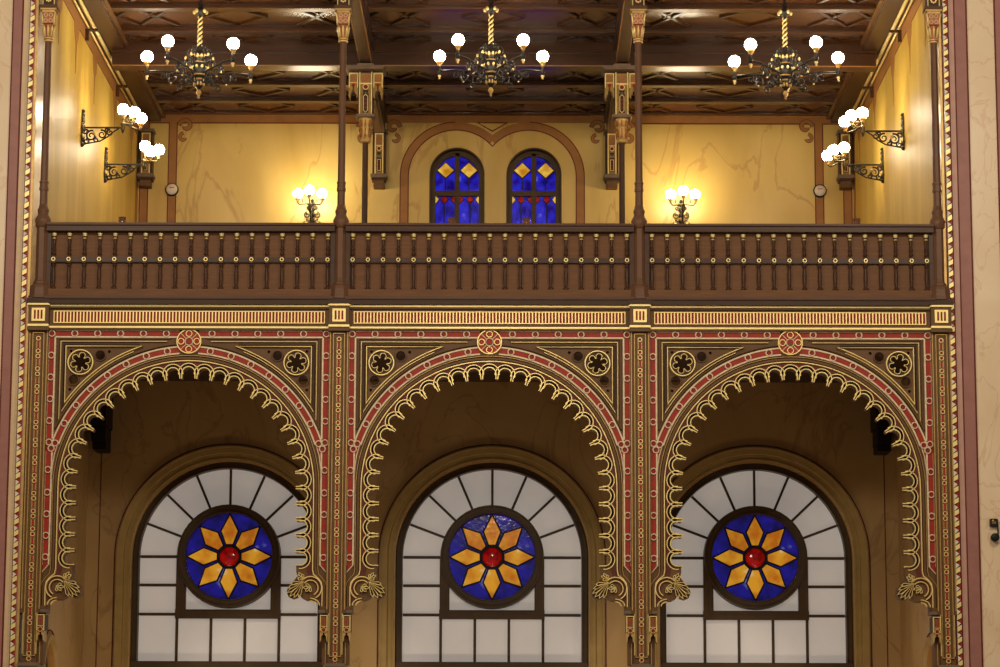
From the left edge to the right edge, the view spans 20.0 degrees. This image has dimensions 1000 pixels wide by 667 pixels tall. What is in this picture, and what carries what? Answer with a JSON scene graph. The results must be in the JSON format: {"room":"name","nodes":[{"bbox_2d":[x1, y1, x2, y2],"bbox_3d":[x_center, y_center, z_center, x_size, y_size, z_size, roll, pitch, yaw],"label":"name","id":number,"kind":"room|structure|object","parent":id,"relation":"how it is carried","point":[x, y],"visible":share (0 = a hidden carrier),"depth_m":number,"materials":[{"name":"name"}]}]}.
{"room":"house of worship","nodes":[
{"label":"house of worship","id":0,"kind":"room"},
{"bbox_2d":[0,0,44,666],"bbox_3d":[-8.138,0.165,40.860,2.820,16.600,0.670,0,-10,0],"label":"wall","id":1,"kind":"structure","parent":0,"point":[22,44],"depth_m":40.78,"materials":[{"name":"beige stone"}]},
{"bbox_2d":[46,0,138,666],"bbox_3d":[-6.923,2.088,46.450,0.405,14.700,11.010,0,-10,0],"label":"wall","id":2,"kind":"structure","parent":0,"point":[81,77],"depth_m":45.44,"materials":[{"name":"paint"}]},
{"bbox_2d":[43,630,58,666],"bbox_3d":[-6.841,6.358,42.315,0.270,3.890,1.620,0,-10,0],"label":"window","id":3,"kind":"structure","parent":2,"relation":"in","point":[51,638],"depth_m":42.84,"materials":[{"name":"wood"}]},
{"bbox_2d":[73,0,146,124],"bbox_3d":[-6.604,-4.741,47.439,0.200,0.500,10.660,0,-10,0],"label":"trim","id":4,"kind":"structure","parent":2,"relation":"attached to","point":[91,27],"depth_m":47.49,"materials":[{"name":"brown wood"}]},
{"bbox_2d":[80,104,146,146],"bbox_3d":[-6.213,-3.329,45.707,1.059,0.711,0.358,2,-10,-9],"label":"wall lamp","id":5,"kind":"object","parent":2,"relation":"attached to","point":[123,109],"visible":1,"depth_m":45.63,"materials":[{"name":"brown metal"}]},
{"bbox_2d":[103,141,163,182],"bbox_3d":[-6.205,-2.914,48.196,1.008,0.731,0.358,0,-10,0],"label":"wall lamp","id":6,"kind":"object","parent":2,"relation":"attached to","point":[147,149],"visible":1,"depth_m":48.18,"materials":[{"name":"brown metal"}]},
{"bbox_2d":[83,381,900,666],"bbox_3d":[-0.133,5.112,46.146,13.200,8.680,0.508,0,-10,0],"label":"wall","id":7,"kind":"structure","parent":0,"point":[157,425],"depth_m":46.45,"materials":[{"name":"brown paint"}]},
{"bbox_2d":[90,398,112,452],"bbox_3d":[-6.484,1.302,46.171,0.280,1.200,0.800,0,-10,0],"label":"speaker","id":8,"kind":"object","parent":7,"relation":"attached to","point":[101,439],"visible":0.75,"depth_m":45.91,"materials":[{"name":"black plastic"}]},
{"bbox_2d":[113,446,322,666],"bbox_3d":[-4.421,5.558,45.956,3.630,7.510,0.370,0,-10,0],"label":"window","id":9,"kind":"structure","parent":7,"relation":"in","point":[215,559],"depth_m":46.29,"materials":[{"name":"glass"}]},
{"bbox_2d":[73,353,906,382],"bbox_3d":[-0.122,0.630,46.338,13.200,0.220,10.960,0,-10,0],"label":"balcony floor","id":10,"kind":"structure","parent":7,"relation":"attached to","point":[474,376],"depth_m":45.67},
{"bbox_2d":[346,63,386,222],"bbox_3d":[-2.244,-1.595,49.503,0.660,5.220,4.990,0,-10,0],"label":"column","id":11,"kind":"structure","parent":10,"relation":"on","point":[366,79],"depth_m":47.53,"materials":[{"name":"brown wood"}]},
{"bbox_2d":[601,63,634,222],"bbox_3d":[2.042,-1.585,49.482,0.660,5.220,4.990,0,-10,0],"label":"column","id":12,"kind":"structure","parent":10,"relation":"on","point":[619,79],"depth_m":47.50,"materials":[{"name":"brown wood"}]},
{"bbox_2d":[379,446,603,666],"bbox_3d":[-0.136,5.568,45.935,3.630,7.510,0.370,0,-10,0],"label":"window","id":13,"kind":"structure","parent":7,"relation":"in","point":[492,558],"depth_m":46.26,"materials":[{"name":"glass"}]},
{"bbox_2d":[653,447,869,666],"bbox_3d":[4.151,5.578,45.913,3.630,7.510,0.370,0,-10,0],"label":"window","id":14,"kind":"structure","parent":7,"relation":"in","point":[765,560],"depth_m":46.24,"materials":[{"name":"glass"}]},
{"bbox_2d":[870,407,891,454],"bbox_3d":[6.195,1.331,46.108,0.280,1.200,0.800,0,-10,0],"label":"wall speaker","id":15,"kind":"object","parent":7,"relation":"attached to","point":[881,442],"visible":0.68,"depth_m":45.86,"materials":[{"name":"black plastic"}]},
{"bbox_2d":[82,0,903,132],"bbox_3d":[-0.104,-4.826,47.373,13.200,0.555,11.360,0,-10,0],"label":"ceiling","id":16,"kind":"structure","parent":0,"point":[687,46],"depth_m":47.74,"materials":[{"name":"brown wood"}]},
{"bbox_2d":[141,0,256,98],"bbox_3d":[-4.690,-4.554,44.406,1.805,1.880,1.726,1,-10,-7],"label":"chandelier","id":17,"kind":"object","parent":16,"relation":"hanging from","point":[199,69],"visible":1,"depth_m":44.18,"materials":[{"name":"gold metal"}]},
{"bbox_2d":[433,0,548,96],"bbox_3d":[-0.217,-4.597,44.336,1.728,1.880,1.807,-3,-10,18],"label":"chandelier","id":18,"kind":"object","parent":16,"relation":"hanging from","point":[490,67],"visible":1,"depth_m":44.17,"materials":[{"name":"gold metal"}]},
{"bbox_2d":[728,0,843,99],"bbox_3d":[4.478,-4.558,44.210,1.805,1.880,1.726,5,-11,-27],"label":"chandelier","id":19,"kind":"object","parent":16,"relation":"hanging from","point":[784,70],"visible":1,"depth_m":44.15,"materials":[{"name":"gold metal"}]},
{"bbox_2d":[137,115,853,223],"bbox_3d":[-0.087,-1.384,52.414,13.200,5.800,0.361,0,-10,0],"label":"wall","id":20,"kind":"structure","parent":0,"point":[224,168],"depth_m":52.53,"materials":[{"name":"paint"}]},
{"bbox_2d":[137,128,155,188],"bbox_3d":[-6.522,-3.224,52.434,0.310,1.076,0.300,0,-10,0],"label":"console","id":21,"kind":"object","parent":20,"relation":"attached to","point":[146,177],"visible":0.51,"depth_m":52.34,"materials":[{"name":"brown wood"}]},
{"bbox_2d":[165,183,178,195],"bbox_3d":[-6.054,-2.658,52.431,0.250,0.250,0.098,0,-10,0],"label":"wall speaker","id":22,"kind":"object","parent":20,"relation":"attached to","point":[171,189],"visible":1,"depth_m":52.40,"materials":[{"name":"plastic"}]},
{"bbox_2d":[293,185,326,222],"bbox_3d":[-3.464,-2.288,51.980,0.626,0.711,0.858,0,-10,0],"label":"wall lamp","id":23,"kind":"object","parent":20,"relation":"attached to","point":[309,190],"visible":0.87,"depth_m":51.77,"materials":[{"name":"brown metal"}]},
{"bbox_2d":[370,129,387,189],"bbox_3d":[-2.225,-3.214,52.413,0.310,1.076,0.300,0,-10,0],"label":"console","id":24,"kind":"object","parent":20,"relation":"attached to","point":[379,177],"visible":0.95,"depth_m":52.30,"materials":[{"name":"brown wood"}]},
{"bbox_2d":[429,148,484,222],"bbox_3d":[-0.797,-1.618,52.432,1.035,3.662,0.310,0,-10,0],"label":"window","id":25,"kind":"structure","parent":20,"relation":"in","point":[457,175],"depth_m":52.65,"materials":[{"name":"blue glass"}]},
{"bbox_2d":[506,148,561,222],"bbox_3d":[0.625,-1.615,52.425,1.035,3.662,0.310,0,-10,0],"label":"window","id":26,"kind":"structure","parent":20,"relation":"in","point":[533,175],"depth_m":52.63,"materials":[{"name":"blue glass"}]},
{"bbox_2d":[603,129,618,189],"bbox_3d":[2.061,-3.204,52.391,0.310,1.076,0.300,0,-10,0],"label":"console","id":27,"kind":"object","parent":20,"relation":"attached to","point":[611,176],"visible":0.93,"depth_m":52.27,"materials":[{"name":"brown wood"}]},
{"bbox_2d":[666,186,699,223],"bbox_3d":[3.333,-2.272,51.946,0.626,0.711,0.858,0,-10,0],"label":"wall lamp","id":28,"kind":"object","parent":20,"relation":"attached to","point":[683,191],"visible":0.89,"depth_m":51.74,"materials":[{"name":"brown metal"}]},
{"bbox_2d":[813,184,826,197],"bbox_3d":[5.896,-2.630,52.371,0.250,0.250,0.098,0,-10,0],"label":"wall clock","id":29,"kind":"object","parent":20,"relation":"attached to","point":[819,190],"visible":1,"depth_m":52.34,"materials":[{"name":"white plastic"}]},
{"bbox_2d":[836,130,854,189],"bbox_3d":[6.357,-3.194,52.370,0.310,1.076,0.300,0,-10,0],"label":"console","id":30,"kind":"object","parent":20,"relation":"attached to","point":[845,178],"visible":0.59,"depth_m":52.26,"materials":[{"name":"brown wood"}]},
{"bbox_2d":[852,0,940,666],"bbox_3d":[6.672,2.120,46.382,0.405,14.700,11.010,0,-10,0],"label":"wall","id":31,"kind":"structure","parent":0,"point":[902,84],"depth_m":45.47,"materials":[{"name":"paint"}]},
{"bbox_2d":[822,142,884,182],"bbox_3d":[5.993,-2.882,48.212,1.058,0.711,0.358,-1,-10,10],"label":"wall lamp","id":32,"kind":"object","parent":31,"relation":"attached to","point":[831,153],"visible":1,"depth_m":48.13,"materials":[{"name":"brown metal"}]},
{"bbox_2d":[839,107,904,150],"bbox_3d":[5.981,-3.273,45.691,1.058,0.711,0.358,-1,-10,10],"label":"wall lamp","id":33,"kind":"object","parent":31,"relation":"attached to","point":[849,118],"visible":1,"depth_m":45.60,"materials":[{"name":"brown metal"}]},
{"bbox_2d":[849,0,912,128],"bbox_3d":[6.396,-4.711,47.374,0.200,0.500,10.660,0,-10,0],"label":"trim","id":34,"kind":"structure","parent":31,"relation":"attached to","point":[906,5],"depth_m":47.47,"materials":[{"name":"brown wood"}]},
{"bbox_2d":[922,632,931,666],"bbox_3d":[6.529,6.389,42.248,0.270,3.890,1.620,0,-10,0],"label":"window","id":35,"kind":"structure","parent":31,"relation":"in","point":[927,644],"depth_m":42.86,"materials":[{"name":"stone"}]},
{"bbox_2d":[938,0,999,666],"bbox_3d":[7.801,0.202,40.780,2.900,16.600,0.670,0,-10,0],"label":"wall","id":36,"kind":"structure","parent":0,"point":[969,30],"depth_m":40.64,"materials":[{"name":"beige stone"}]},
{"bbox_2d":[989,519,998,541],"bbox_3d":[6.962,2.768,40.007,0.120,0.324,0.135,0,-10,0],"label":"wall spotlight","id":37,"kind":"object","parent":36,"relation":"attached to","point":[994,537],"visible":1,"depth_m":40.00,"materials":[{"name":"black plastic"}]},
{"bbox_3d":[-0.192,7.821,35.795,18.000,0.150,21.200,0,-10,0],"label":"floor","id":38,"kind":"structure","parent":0,"visible":0},
{"bbox_2d":[17,297,49,666],"bbox_3d":[-6.582,3.919,40.023,0.416,8.927,0.520,0,-10,0],"label":"pier","id":39,"kind":"object","parent":38,"relation":"on","point":[35,623],"visible":1,"depth_m":40.17,"materials":[{"name":"gold metal"}]},
{"bbox_2d":[28,0,59,297],"bbox_3d":[-6.568,-3.289,41.174,0.333,5.676,0.333,0,-10,0],"label":"column","id":40,"kind":"structure","parent":39,"relation":"on","point":[50,9],"depth_m":40.99,"materials":[{"name":"brown wood"}]},
{"bbox_2d":[40,330,328,614],"bbox_3d":[-4.441,1.938,40.331,4.063,4.064,0.320,0,-10,0],"label":"arch","id":41,"kind":"object","parent":39,"relation":"attached to","point":[131,356],"visible":1,"depth_m":40.45,"materials":[{"name":"gold metal"}]},
{"bbox_2d":[48,299,328,330],"bbox_3d":[-4.434,-0.245,40.710,4.000,0.440,0.470,0,-10,0],"label":"beam","id":42,"kind":"structure","parent":41,"relation":"on","point":[65,314],"depth_m":40.57,"materials":[{"name":"gold paint"}]},
{"bbox_2d":[44,222,334,298],"bbox_3d":[-4.432,-1.010,40.800,4.130,1.117,0.450,0,-10,0],"label":"balustrade","id":43,"kind":"object","parent":42,"relation":"on","point":[86,260],"visible":1,"depth_m":40.74,"materials":[{"name":"brown wood"}]},
{"bbox_2d":[119,217,125,221],"bbox_3d":[-5.434,-1.619,40.883,0.108,0.105,0.108,0,-10,0],"label":"glass tumbler","id":44,"kind":"object","parent":43,"relation":"on","point":[121,219],"visible":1,"depth_m":40.84,"materials":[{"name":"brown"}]},
{"bbox_2d":[320,298,351,666],"bbox_3d":[-2.304,3.929,40.001,0.432,8.927,0.520,0,-10,0],"label":"pier","id":45,"kind":"object","parent":38,"relation":"on","point":[336,625],"visible":1,"depth_m":40.13,"materials":[{"name":"gold metal"}]},
{"bbox_2d":[330,0,352,297],"bbox_3d":[-2.282,-3.279,41.153,0.333,5.676,0.333,0,-10,0],"label":"column","id":46,"kind":"structure","parent":45,"relation":"on","point":[343,9],"depth_m":40.96,"materials":[{"name":"brown wood"}]},
{"bbox_2d":[346,331,630,615],"bbox_3d":[-0.155,1.948,40.310,4.063,4.064,0.320,0,-10,0],"label":"arch","id":47,"kind":"object","parent":45,"relation":"attached to","point":[547,357],"visible":1,"depth_m":40.43,"materials":[{"name":"gold metal"}]},
{"bbox_2d":[349,299,629,330],"bbox_3d":[-0.148,-0.235,40.688,4.000,0.440,0.470,0,-10,0],"label":"beam","id":48,"kind":"structure","parent":47,"relation":"on","point":[365,314],"depth_m":40.55,"materials":[{"name":"gold metal"}]},
{"bbox_2d":[345,223,634,299],"bbox_3d":[-0.146,-1.000,40.778,4.130,1.117,0.450,0,-10,0],"label":"balustrade","id":49,"kind":"object","parent":48,"relation":"on","point":[418,261],"visible":1,"depth_m":40.72,"materials":[{"name":"brown wood"}]},
{"bbox_2d":[448,217,454,222],"bbox_3d":[-0.694,-1.607,40.859,0.108,0.105,0.108,0,-10,0],"label":"glass tumbler","id":50,"kind":"object","parent":49,"relation":"on","point":[450,219],"visible":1,"depth_m":40.82,"materials":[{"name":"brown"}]},
{"bbox_2d":[522,217,529,222],"bbox_3d":[0.376,-1.605,40.854,0.108,0.105,0.108,0,-10,0],"label":"glass tumbler","id":51,"kind":"object","parent":49,"relation":"on","point":[525,220],"visible":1,"depth_m":40.81,"materials":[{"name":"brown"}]},
{"bbox_2d":[625,299,656,666],"bbox_3d":[1.982,3.939,39.980,0.432,8.927,0.520,0,-10,0],"label":"pier","id":52,"kind":"object","parent":38,"relation":"on","point":[640,626],"visible":1,"depth_m":40.12,"materials":[{"name":"gold metal"}]},
{"bbox_2d":[629,0,649,298],"bbox_3d":[2.004,-3.269,41.131,0.333,5.676,0.333,0,-10,0],"label":"column","id":53,"kind":"structure","parent":52,"relation":"on","point":[639,289],"depth_m":40.94,"materials":[{"name":"brown wood"}]},
{"bbox_2d":[650,331,936,615],"bbox_3d":[4.131,1.958,40.288,4.063,4.064,0.320,0,-10,0],"label":"arch","id":54,"kind":"object","parent":52,"relation":"attached to","point":[847,358],"visible":1,"depth_m":40.40,"materials":[{"name":"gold metal"}]},
{"bbox_2d":[650,300,930,331],"bbox_3d":[4.138,-0.225,40.667,4.000,0.440,0.470,0,-10,0],"label":"beam","id":55,"kind":"structure","parent":54,"relation":"on","point":[665,315],"depth_m":40.53,"materials":[{"name":"gold metal"}]},
{"bbox_2d":[645,223,935,300],"bbox_3d":[4.140,-0.990,40.757,4.130,1.117,0.450,0,-10,0],"label":"balustrade","id":56,"kind":"object","parent":55,"relation":"on","point":[856,262],"visible":1,"depth_m":40.69,"materials":[{"name":"brown wood"}]},
{"bbox_2d":[853,218,860,223],"bbox_3d":[5.126,-1.594,40.830,0.108,0.105,0.108,0,-10,0],"label":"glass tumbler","id":57,"kind":"object","parent":56,"relation":"on","point":[855,220],"visible":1,"depth_m":40.79,"materials":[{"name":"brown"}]},
{"bbox_2d":[929,299,959,666],"bbox_3d":[6.259,3.949,39.958,0.416,8.927,0.520,0,-10,0],"label":"pier","id":58,"kind":"object","parent":38,"relation":"on","point":[942,625],"visible":1,"depth_m":40.11,"materials":[{"name":"gold metal"}]},
{"bbox_2d":[922,0,951,299],"bbox_3d":[6.290,-3.259,41.110,0.333,5.676,0.333,0,-10,0],"label":"column","id":59,"kind":"structure","parent":58,"relation":"on","point":[932,9],"depth_m":40.93,"materials":[{"name":"brown wood"}]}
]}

